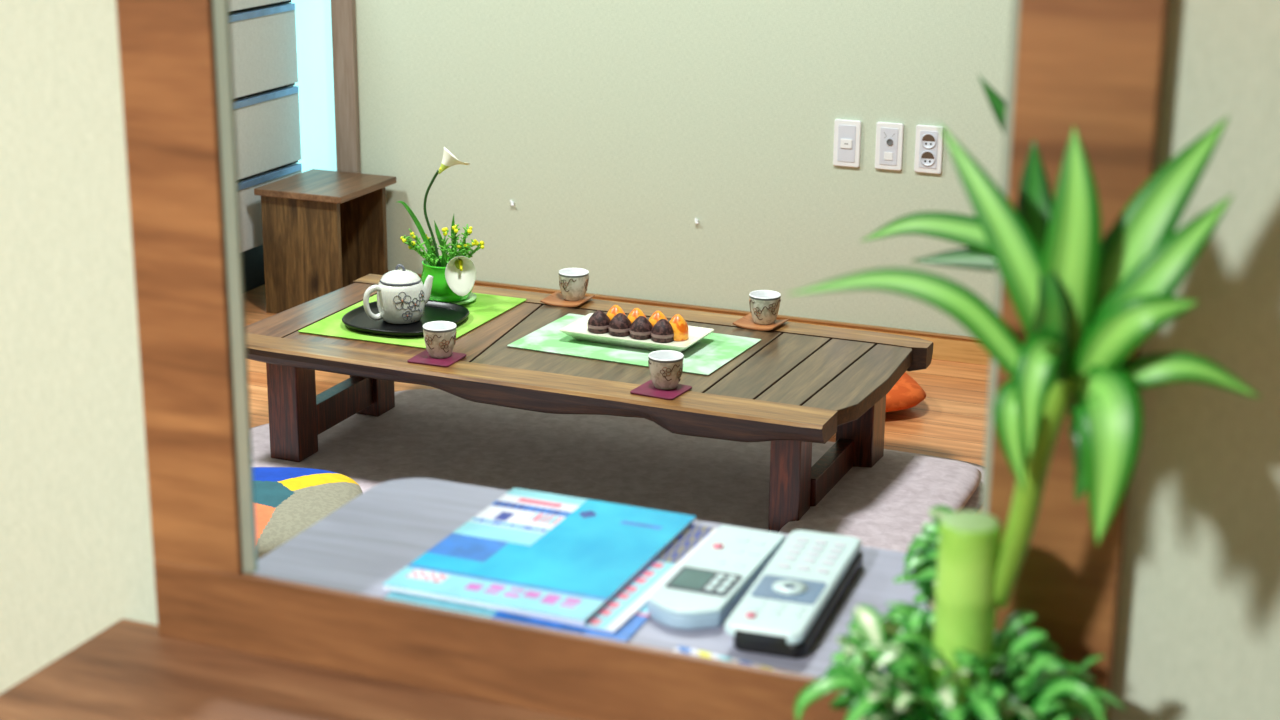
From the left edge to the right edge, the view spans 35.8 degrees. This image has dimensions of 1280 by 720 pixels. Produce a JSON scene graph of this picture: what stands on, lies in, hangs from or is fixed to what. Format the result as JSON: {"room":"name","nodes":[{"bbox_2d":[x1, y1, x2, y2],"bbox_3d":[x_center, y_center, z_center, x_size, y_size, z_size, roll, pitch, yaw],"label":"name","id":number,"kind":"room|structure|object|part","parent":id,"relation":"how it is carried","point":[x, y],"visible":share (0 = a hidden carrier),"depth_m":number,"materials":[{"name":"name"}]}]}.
{"room":"living room","nodes":[
{"label":"living room","id":0,"kind":"room"},
{"bbox_2d":[244,284,989,511],"bbox_3d":[-0.419,0.888,2.248,5.000,0.100,6.600,7,18,21],"label":"floor","id":1,"kind":"structure","parent":0,"point":[950,422],"depth_m":4.69,"materials":[{"name":"laminate"}]},
{"bbox_2d":[229,0,301,292],"bbox_3d":[-1.312,-0.883,5.260,0.450,1.550,0.790,7,18,21],"label":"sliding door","id":2,"kind":"structure","parent":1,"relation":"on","point":[263,32],"depth_m":5.44,"materials":[{"name":"paper"}]},
{"bbox_3d":[-1.118,-1.001,5.142,0.020,0.205,0.780,7,18,21],"label":"drawer","id":3,"kind":"part","parent":2,"relation":"part of","materials":[{"name":"paper"}]},
{"bbox_3d":[-1.112,-0.883,5.168,0.012,0.018,0.770,7,18,21],"label":"edge pull","id":4,"kind":"part","parent":2,"relation":"part of","materials":[{"name":"blue metal"}]},
{"bbox_3d":[-1.120,-0.780,5.208,0.020,0.204,0.780,7,18,21],"label":"drawer","id":5,"kind":"part","parent":2,"relation":"part of","materials":[{"name":"paper"}]},
{"bbox_3d":[-1.113,-0.662,5.234,0.012,0.018,0.770,7,18,21],"label":"edge pull","id":6,"kind":"part","parent":2,"relation":"part of","materials":[{"name":"blue metal"}]},
{"bbox_3d":[-1.122,-0.563,5.273,0.020,0.194,0.780,7,18,21],"label":"drawer","id":7,"kind":"part","parent":2,"relation":"part of","materials":[{"name":"paper"}]},
{"bbox_3d":[-1.115,-0.451,5.298,0.012,0.018,0.770,7,18,21],"label":"edge pull","id":8,"kind":"part","parent":2,"relation":"part of","materials":[{"name":"metal"}]},
{"bbox_3d":[-1.124,-0.361,5.334,0.020,0.174,0.780,7,18,21],"label":"drawer","id":9,"kind":"part","parent":2,"relation":"part of","materials":[{"name":"laminate"}]},
{"bbox_2d":[0,619,582,719],"bbox_3d":[0.222,0.722,1.514,1.759,0.650,0.434,7,18,21],"label":"desk","id":10,"kind":"object","parent":1,"relation":"on","point":[128,670],"visible":1,"depth_m":1.78,"materials":[{"name":"brown wood"}]},
{"bbox_2d":[116,0,1168,719],"bbox_3d":[-0.041,-0.166,1.598,0.891,1.000,0.021,7,18,21],"label":"window frame","id":11,"kind":"structure","parent":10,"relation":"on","point":[1095,67],"depth_m":1.73,"materials":[{"name":"brown wood"}]},
{"bbox_3d":[-0.047,0.277,1.725,0.891,0.078,0.009,7,18,21],"label":"frame rail","id":12,"kind":"part","parent":11,"relation":"part of","materials":[{"name":"wood"}]},
{"bbox_2d":[786,116,1262,719],"bbox_3d":[0.264,0.106,1.433,0.330,0.578,0.181,3,17,8],"label":"dracaena","id":13,"kind":"object","parent":10,"relation":"on","point":[1083,304],"visible":1,"depth_m":1.38,"materials":[{"name":"plant"}]},
{"bbox_2d":[856,671,1002,719],"bbox_3d":[0.241,0.321,1.514,0.157,0.120,0.157,7,18,21],"label":"plant pot","id":14,"kind":"object","parent":13,"relation":"on","point":[913,710],"depth_m":1.49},
{"bbox_2d":[254,169,395,313],"bbox_3d":[-0.862,-0.319,5.480,0.270,0.350,0.303,7,18,21],"label":"wooden side table","id":15,"kind":"object","parent":1,"relation":"on","point":[324,231],"visible":0.91,"depth_m":5.39,"materials":[{"name":"brown wood"}]},
{"bbox_3d":[-0.917,-0.279,5.374,0.236,0.332,0.020,7,18,21],"label":"panel","id":16,"kind":"part","parent":15,"relation":"part of","materials":[{"name":"brown wood"}]},
{"bbox_3d":[-0.823,-0.343,5.593,0.236,0.332,0.020,7,18,21],"label":"panel","id":17,"kind":"part","parent":15,"relation":"part of","materials":[{"name":"brown wood"}]},
{"bbox_2d":[253,478,929,676],"bbox_3d":[0.417,0.603,1.917,1.720,0.650,0.450,7,18,21],"label":"desk","id":18,"kind":"object","parent":1,"relation":"on","point":[359,546],"visible":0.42,"depth_m":2.08,"materials":[{"name":"grey laminate"}]},
{"bbox_2d":[384,591,649,641],"bbox_3d":[-0.085,0.216,2.058,0.262,0.002,0.330,7,18,20],"label":"magazine","id":19,"kind":"object","parent":18,"relation":"on","point":[630,627],"visible":0.22,"depth_m":1.94,"materials":[{"name":"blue paper"}]},
{"bbox_2d":[487,524,717,632],"bbox_3d":[-0.030,0.215,2.053,0.140,0.003,0.290,8,18,22],"label":"magazine","id":20,"kind":"object","parent":19,"relation":"on","point":[636,594],"visible":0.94,"depth_m":2.01,"materials":[{"name":"white paper"}]},
{"bbox_2d":[383,488,695,624],"bbox_3d":[-0.099,0.201,2.082,0.222,0.006,0.302,7,18,21],"label":"magazine","id":21,"kind":"object","parent":20,"relation":"on","point":[562,558],"visible":1,"depth_m":2.06,"materials":[{"name":"blue paper"}]},
{"bbox_2d":[647,525,785,628],"bbox_3d":[0.078,0.220,2.017,0.076,0.021,0.235,7,18,21],"label":"remote control","id":22,"kind":"object","parent":18,"relation":"on","point":[709,585],"visible":0.98,"depth_m":1.99,"materials":[{"name":"white plastic"}]},
{"bbox_2d":[673,645,782,670],"bbox_3d":[0.079,0.288,1.825,0.130,0.001,0.060,10,19,28],"label":"magazine","id":23,"kind":"object","parent":18,"relation":"on","point":[679,648],"visible":0.16,"depth_m":1.86,"materials":[{"name":"white paper"}]},
{"bbox_2d":[725,530,862,658],"bbox_3d":[0.158,0.229,1.975,0.081,0.028,0.266,6,18,18],"label":"remote control","id":24,"kind":"object","parent":18,"relation":"on","point":[788,606],"visible":1,"depth_m":1.94,"materials":[{"name":"white plastic"}]},
{"bbox_3d":[0.146,0.226,1.945,0.064,0.001,0.056,6,18,18],"label":"button panel","id":25,"kind":"part","parent":24,"relation":"part of","materials":[{"name":"plastic"}]},
{"bbox_2d":[860,75,1005,629],"bbox_3d":[0.350,0.047,1.648,0.338,0.569,0.181,7,18,21],"label":"dracaena","id":26,"kind":"object","parent":18,"relation":"on","point":[922,553],"visible":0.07,"depth_m":1.66,"materials":[{"name":"plant"}]},
{"bbox_2d":[929,596,934,629],"bbox_3d":[0.325,0.263,1.709,0.157,0.120,0.157,7,18,21],"label":"plant pot","id":27,"kind":"object","parent":26,"relation":"on","point":[931,598],"depth_m":1.68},
{"bbox_2d":[251,389,983,530],"bbox_3d":[-0.293,0.290,4.047,1.832,0.014,1.280,7,18,21],"label":"rug","id":28,"kind":"object","parent":1,"relation":"on","point":[438,434],"visible":0.3,"depth_m":4.29,"materials":[{"name":"grey carpet"}]},
{"bbox_2d":[253,467,362,559],"bbox_3d":[-0.761,0.296,3.833,0.440,0.085,0.440,0,17,-2],"label":"floor cushion","id":29,"kind":"object","parent":28,"relation":"on","point":[288,500],"visible":0.34,"depth_m":3.80,"materials":[{"name":"fabric"}]},
{"bbox_2d":[246,274,933,532],"bbox_3d":[-0.145,0.086,4.247,1.414,0.266,0.678,7,18,21],"label":"table","id":30,"kind":"object","parent":28,"relation":"on","point":[802,384],"visible":0.82,"depth_m":4.06,"materials":[{"name":"brown wood"}]},
{"bbox_3d":[-0.748,0.096,4.258,0.073,0.230,0.080,7,18,21],"label":"leg","id":31,"kind":"part","parent":30,"relation":"part of","materials":[{"name":"brown wood"}]},
{"bbox_3d":[-0.618,0.006,4.560,0.073,0.230,0.080,7,18,21],"label":"leg","id":32,"kind":"part","parent":30,"relation":"part of","materials":[{"name":"brown wood"}]},
{"bbox_2d":[298,293,526,348],"bbox_3d":[-0.497,-0.100,4.390,0.335,0.002,0.445,7,18,21],"label":"placemat","id":33,"kind":"object","parent":30,"relation":"on","point":[485,307],"visible":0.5,"depth_m":4.32,"materials":[{"name":"green fabric"}]},
{"bbox_2d":[342,300,469,336],"bbox_3d":[-0.512,-0.092,4.330,0.256,0.016,0.264,7,18,21],"label":"serving tray","id":34,"kind":"object","parent":33,"relation":"on","point":[356,319],"visible":0.66,"depth_m":4.33,"materials":[{"name":"black paint"}]},
{"bbox_2d":[363,264,432,323],"bbox_3d":[-0.520,-0.145,4.298,0.119,0.126,0.124,7,18,21],"label":"teapot","id":35,"kind":"object","parent":34,"relation":"on","point":[402,297],"visible":1,"depth_m":4.27,"materials":[{"name":"ceramic"}]},
{"bbox_3d":[-0.578,-0.123,4.281,0.043,0.080,0.014,-9,19,-29],"label":"handle","id":36,"kind":"part","parent":35,"relation":"part of","materials":[{"name":"ceramic"}]},
{"bbox_3d":[-0.520,-0.200,4.293,0.026,0.016,0.006,7,18,21],"label":"lid knob","id":37,"kind":"part","parent":35,"relation":"part of","materials":[{"name":"white ceramic"}]},
{"bbox_3d":[-0.520,-0.183,4.298,0.090,0.026,0.090,7,18,21],"label":"lid","id":38,"kind":"part","parent":35,"relation":"part of","materials":[{"name":"ceramic"}]},
{"bbox_3d":[-0.472,-0.148,4.312,0.045,0.076,0.028,1,17,2],"label":"spout","id":39,"kind":"part","parent":35,"relation":"part of","materials":[{"name":"ceramic"}]},
{"bbox_2d":[398,147,484,304],"bbox_3d":[-0.441,-0.305,4.458,0.133,0.353,0.218,-14,22,-39],"label":"calla lily","id":40,"kind":"object","parent":33,"relation":"on","point":[454,273],"visible":0.99,"depth_m":4.44,"materials":[{"name":"green plant"}]},
{"bbox_3d":[-0.467,-0.318,4.461,0.043,0.228,0.011,7,18,21],"label":"lily stem","id":41,"kind":"part","parent":40,"relation":"part of","materials":[{"name":"green plant"}]},
{"bbox_2d":[421,256,472,301],"bbox_3d":[-0.437,-0.183,4.490,0.121,0.084,0.121,7,18,21],"label":"flower pot","id":42,"kind":"object","parent":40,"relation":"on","point":[451,279],"depth_m":4.43,"materials":[{"name":"green ceramic"}]},
{"bbox_2d":[438,147,469,173],"bbox_3d":[-0.412,-0.446,4.422,0.068,0.061,0.055,7,18,21],"label":"flower","id":43,"kind":"object","parent":40,"relation":"on","point":[448,160],"depth_m":4.41,"materials":[{"name":"white plant"}]},
{"bbox_2d":[445,256,475,295],"bbox_3d":[-0.398,-0.190,4.408,0.057,0.092,0.049,7,18,21],"label":"flower","id":44,"kind":"object","parent":40,"relation":"on","point":[460,272],"depth_m":4.41,"materials":[{"name":"white plant"}]},
{"bbox_2d":[407,350,465,366],"bbox_3d":[-0.417,-0.004,4.068,0.094,0.004,0.094,7,18,20],"label":"coaster","id":45,"kind":"object","parent":30,"relation":"on","point":[423,358],"visible":0.8,"depth_m":4.05,"materials":[{"name":"fabric"}]},
{"bbox_2d":[423,321,456,357],"bbox_3d":[-0.412,-0.041,4.070,0.070,0.064,0.070,7,18,21],"label":"tea cup","id":46,"kind":"object","parent":45,"relation":"on","point":[439,336],"visible":1,"depth_m":4.05,"materials":[{"name":"ceramic"}]},
{"bbox_3d":[-0.275,0.063,3.974,1.366,0.068,0.107,7,18,21],"label":"rail","id":47,"kind":"part","parent":30,"relation":"part of","materials":[{"name":"brown wood"}]},
{"bbox_2d":[540,292,594,306],"bbox_3d":[-0.165,-0.138,4.511,0.096,0.010,0.090,7,18,21],"label":"coaster","id":48,"kind":"object","parent":30,"relation":"on","point":[555,299],"visible":0.94,"depth_m":4.50,"materials":[{"name":"orange fabric"}]},
{"bbox_2d":[558,268,588,300],"bbox_3d":[-0.151,-0.171,4.515,0.070,0.064,0.070,1,17,3],"label":"tea cup","id":49,"kind":"object","parent":48,"relation":"on","point":[573,282],"visible":1,"depth_m":4.49,"materials":[{"name":"ceramic"}]},
{"bbox_2d":[507,314,760,374],"bbox_3d":[-0.010,-0.036,4.192,0.462,0.002,0.288,8,18,24],"label":"placemat","id":50,"kind":"object","parent":30,"relation":"on","point":[704,357],"visible":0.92,"depth_m":4.15,"materials":[{"name":"green fabric"}]},
{"bbox_2d":[560,313,713,351],"bbox_3d":[-0.006,-0.052,4.197,0.295,0.026,0.155,8,18,24],"label":"serving dish","id":51,"kind":"object","parent":50,"relation":"on","point":[578,329],"visible":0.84,"depth_m":4.16,"materials":[{"name":"white ceramic"}]},
{"bbox_2d":[587,310,609,333],"bbox_3d":[-0.087,-0.084,4.213,0.051,0.046,0.051,7,18,21],"label":"chocolate cake","id":52,"kind":"object","parent":51,"relation":"on","point":[598,322],"visible":0.98,"depth_m":4.20,"materials":[{"name":"brown food"}]},
{"bbox_2d":[606,305,624,320],"bbox_3d":[-0.051,-0.094,4.237,0.047,0.051,0.047,7,18,21],"label":"cake","id":53,"kind":"object","parent":51,"relation":"on","point":[615,309],"visible":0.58,"depth_m":4.22,"materials":[{"name":"orange food"}]},
{"bbox_2d":[608,313,631,336],"bbox_3d":[-0.042,-0.077,4.192,0.051,0.046,0.051,-7,18,-23],"label":"chocolate cake","id":54,"kind":"object","parent":51,"relation":"on","point":[619,325],"visible":1,"depth_m":4.17,"materials":[{"name":"brown food"}]},
{"bbox_2d":[627,308,645,322],"bbox_3d":[-0.007,-0.087,4.215,0.047,0.051,0.047,7,18,21],"label":"cake","id":55,"kind":"object","parent":51,"relation":"on","point":[635,313],"visible":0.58,"depth_m":4.20,"materials":[{"name":"orange food"}]},
{"bbox_2d":[629,316,652,339],"bbox_3d":[0.003,-0.071,4.171,0.051,0.046,0.051,7,18,20],"label":"chocolate cake","id":56,"kind":"object","parent":51,"relation":"on","point":[641,327],"visible":1,"depth_m":4.16,"materials":[{"name":"brown food"}]},
{"bbox_2d":[649,311,667,325],"bbox_3d":[0.038,-0.080,4.195,0.047,0.051,0.047,7,18,21],"label":"cake","id":57,"kind":"object","parent":51,"relation":"on","point":[656,316],"visible":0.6,"depth_m":4.18,"materials":[{"name":"orange food"}]},
{"bbox_2d":[651,319,673,342],"bbox_3d":[0.048,-0.064,4.150,0.051,0.046,0.051,-7,18,-24],"label":"chocolate cake","id":58,"kind":"object","parent":51,"relation":"on","point":[662,331],"visible":1,"depth_m":4.13,"materials":[{"name":"brown food"}]},
{"bbox_2d":[669,314,688,340],"bbox_3d":[0.079,-0.071,4.160,0.047,0.054,0.047,7,18,21],"label":"cake","id":59,"kind":"object","parent":51,"relation":"on","point":[678,323],"visible":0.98,"depth_m":4.14,"materials":[{"name":"orange food"}]},
{"bbox_3d":[-0.021,-0.091,4.470,1.387,0.054,0.096,7,18,21],"label":"rail","id":60,"kind":"part","parent":30,"relation":"part of","materials":[{"name":"brown wood"}]},
{"bbox_2d":[630,380,691,399],"bbox_3d":[0.042,0.058,3.873,0.094,0.004,0.094,9,19,27],"label":"coaster","id":61,"kind":"object","parent":30,"relation":"on","point":[647,389],"visible":0.81,"depth_m":3.86,"materials":[{"name":"fabric"}]},
{"bbox_2d":[648,350,683,389],"bbox_3d":[0.050,0.021,3.878,0.070,0.064,0.070,-5,17,-17],"label":"tea cup","id":62,"kind":"object","parent":61,"relation":"on","point":[665,366],"visible":1,"depth_m":3.86,"materials":[{"name":"ceramic"}]},
{"bbox_2d":[733,314,789,330],"bbox_3d":[0.266,-0.082,4.338,0.096,0.010,0.090,9,19,27],"label":"coaster","id":63,"kind":"object","parent":30,"relation":"on","point":[747,322],"visible":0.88,"depth_m":4.32,"materials":[{"name":"brown wood"}]},
{"bbox_2d":[749,290,780,324],"bbox_3d":[0.274,-0.114,4.336,0.070,0.064,0.070,8,18,23],"label":"tea cup","id":64,"kind":"object","parent":63,"relation":"on","point":[764,304],"visible":1,"depth_m":4.32,"materials":[{"name":"ceramic"}]},
{"bbox_3d":[0.293,0.228,3.848,0.062,0.230,0.075,7,18,21],"label":"leg","id":65,"kind":"part","parent":30,"relation":"part of","materials":[{"name":"brown wood"}]},
{"bbox_3d":[0.462,0.140,4.144,0.080,0.230,0.095,7,18,21],"label":"leg","id":66,"kind":"part","parent":30,"relation":"part of","materials":[{"name":"brown wood"}]},
{"bbox_2d":[778,451,981,552],"bbox_3d":[0.487,0.290,3.960,0.300,0.048,0.620,7,18,21],"label":"floor cushion","id":67,"kind":"object","parent":28,"relation":"on","point":[884,505],"visible":0.78,"depth_m":3.94,"materials":[{"name":"grey fabric"}]},
{"bbox_2d":[885,372,925,411],"bbox_3d":[0.448,0.054,4.742,0.420,0.075,0.420,-3,17,-13],"label":"floor cushion","id":68,"kind":"object","parent":1,"relation":"on","point":[906,393],"visible":0.06,"depth_m":4.60,"materials":[{"name":"orange fabric"}]},
{"bbox_2d":[0,0,1279,719],"bbox_3d":[-0.461,-0.249,1.777,5.000,2.350,0.020,7,18,21],"label":"wall","id":69,"kind":"structure","parent":0,"point":[1198,626],"depth_m":1.77,"materials":[{"name":"paint"}]},
{"bbox_2d":[355,0,1011,336],"bbox_3d":[1.181,-1.091,4.629,4.230,2.350,0.080,7,18,21],"label":"wall","id":70,"kind":"structure","parent":0,"point":[609,127],"depth_m":5.20,"materials":[{"name":"paint"}]},
{"bbox_2d":[388,270,989,365],"bbox_3d":[1.153,0.015,4.913,4.230,0.068,0.018,7,18,21],"label":"baseboard","id":71,"kind":"structure","parent":70,"relation":"attached to","point":[946,347],"depth_m":5.12,"materials":[{"name":"brown wood"}]},
{"bbox_2d":[833,119,860,167],"bbox_3d":[0.525,-0.549,5.019,0.070,0.120,0.014,7,18,21],"label":"wall switch","id":72,"kind":"object","parent":70,"relation":"attached to","point":[847,133],"visible":1,"depth_m":5.01,"materials":[{"name":"white plastic"}]},
{"bbox_3d":[0.524,-0.549,5.016,0.046,0.094,0.002,7,18,21],"label":"inset frame","id":73,"kind":"part","parent":72,"relation":"part of","materials":[{"name":"beige plastic"}]},
{"bbox_2d":[875,122,903,170],"bbox_3d":[0.626,-0.537,4.979,0.070,0.120,0.014,7,18,21],"label":"wall socket","id":74,"kind":"object","parent":70,"relation":"attached to","point":[889,136],"visible":1,"depth_m":4.97,"materials":[{"name":"white plastic"}]},
{"bbox_3d":[0.625,-0.537,4.976,0.046,0.094,0.002,7,18,21],"label":"inset frame","id":75,"kind":"part","parent":74,"relation":"part of","materials":[{"name":"beige plastic"}]},
{"bbox_2d":[921,152,933,158],"bbox_3d":[0.719,-0.511,4.942,0.032,0.016,0.001,7,18,21],"label":"electrical outlet","id":76,"kind":"object","parent":70,"relation":"attached to","point":[924,155],"depth_m":4.94,"materials":[{"name":"brown plastic"}]},
{"bbox_2d":[914,125,942,173],"bbox_3d":[0.721,-0.526,4.942,0.070,0.120,0.012,7,18,21],"label":"wall socket","id":77,"kind":"object","parent":70,"relation":"attached to","point":[929,139],"visible":0.95,"depth_m":4.94,"materials":[{"name":"white plastic"}]},
{"bbox_3d":[0.720,-0.525,4.939,0.046,0.094,0.002,7,18,21],"label":"inset frame","id":78,"kind":"part","parent":77,"relation":"part of","materials":[{"name":"beige plastic"}]},
{"bbox_2d":[922,135,934,141],"bbox_3d":[0.719,-0.553,4.929,0.032,0.016,0.001,7,18,21],"label":"electrical outlet","id":79,"kind":"object","parent":70,"relation":"attached to","point":[925,138],"depth_m":4.93,"materials":[{"name":"brown plastic"}]},
{"bbox_3d":[-1.130,-1.382,5.536,0.770,2.350,0.080,7,18,21],"label":"wall","id":80,"kind":"structure","parent":0,"visible":0},
{"bbox_2d":[291,0,336,171],"bbox_3d":[-1.115,-1.233,5.562,0.615,2.050,0.060,7,18,21],"label":"window","id":81,"kind":"structure","parent":80,"relation":"in","point":[315,83],"depth_m":5.61,"materials":[{"name":"teal"}]},
{"bbox_2d":[331,0,360,172],"bbox_3d":[-0.807,-1.192,5.431,0.068,2.050,0.080,7,18,21],"label":"trim","id":82,"kind":"structure","parent":80,"relation":"attached to","point":[343,12],"depth_m":5.52,"materials":[{"name":"brown wood"}]}
]}

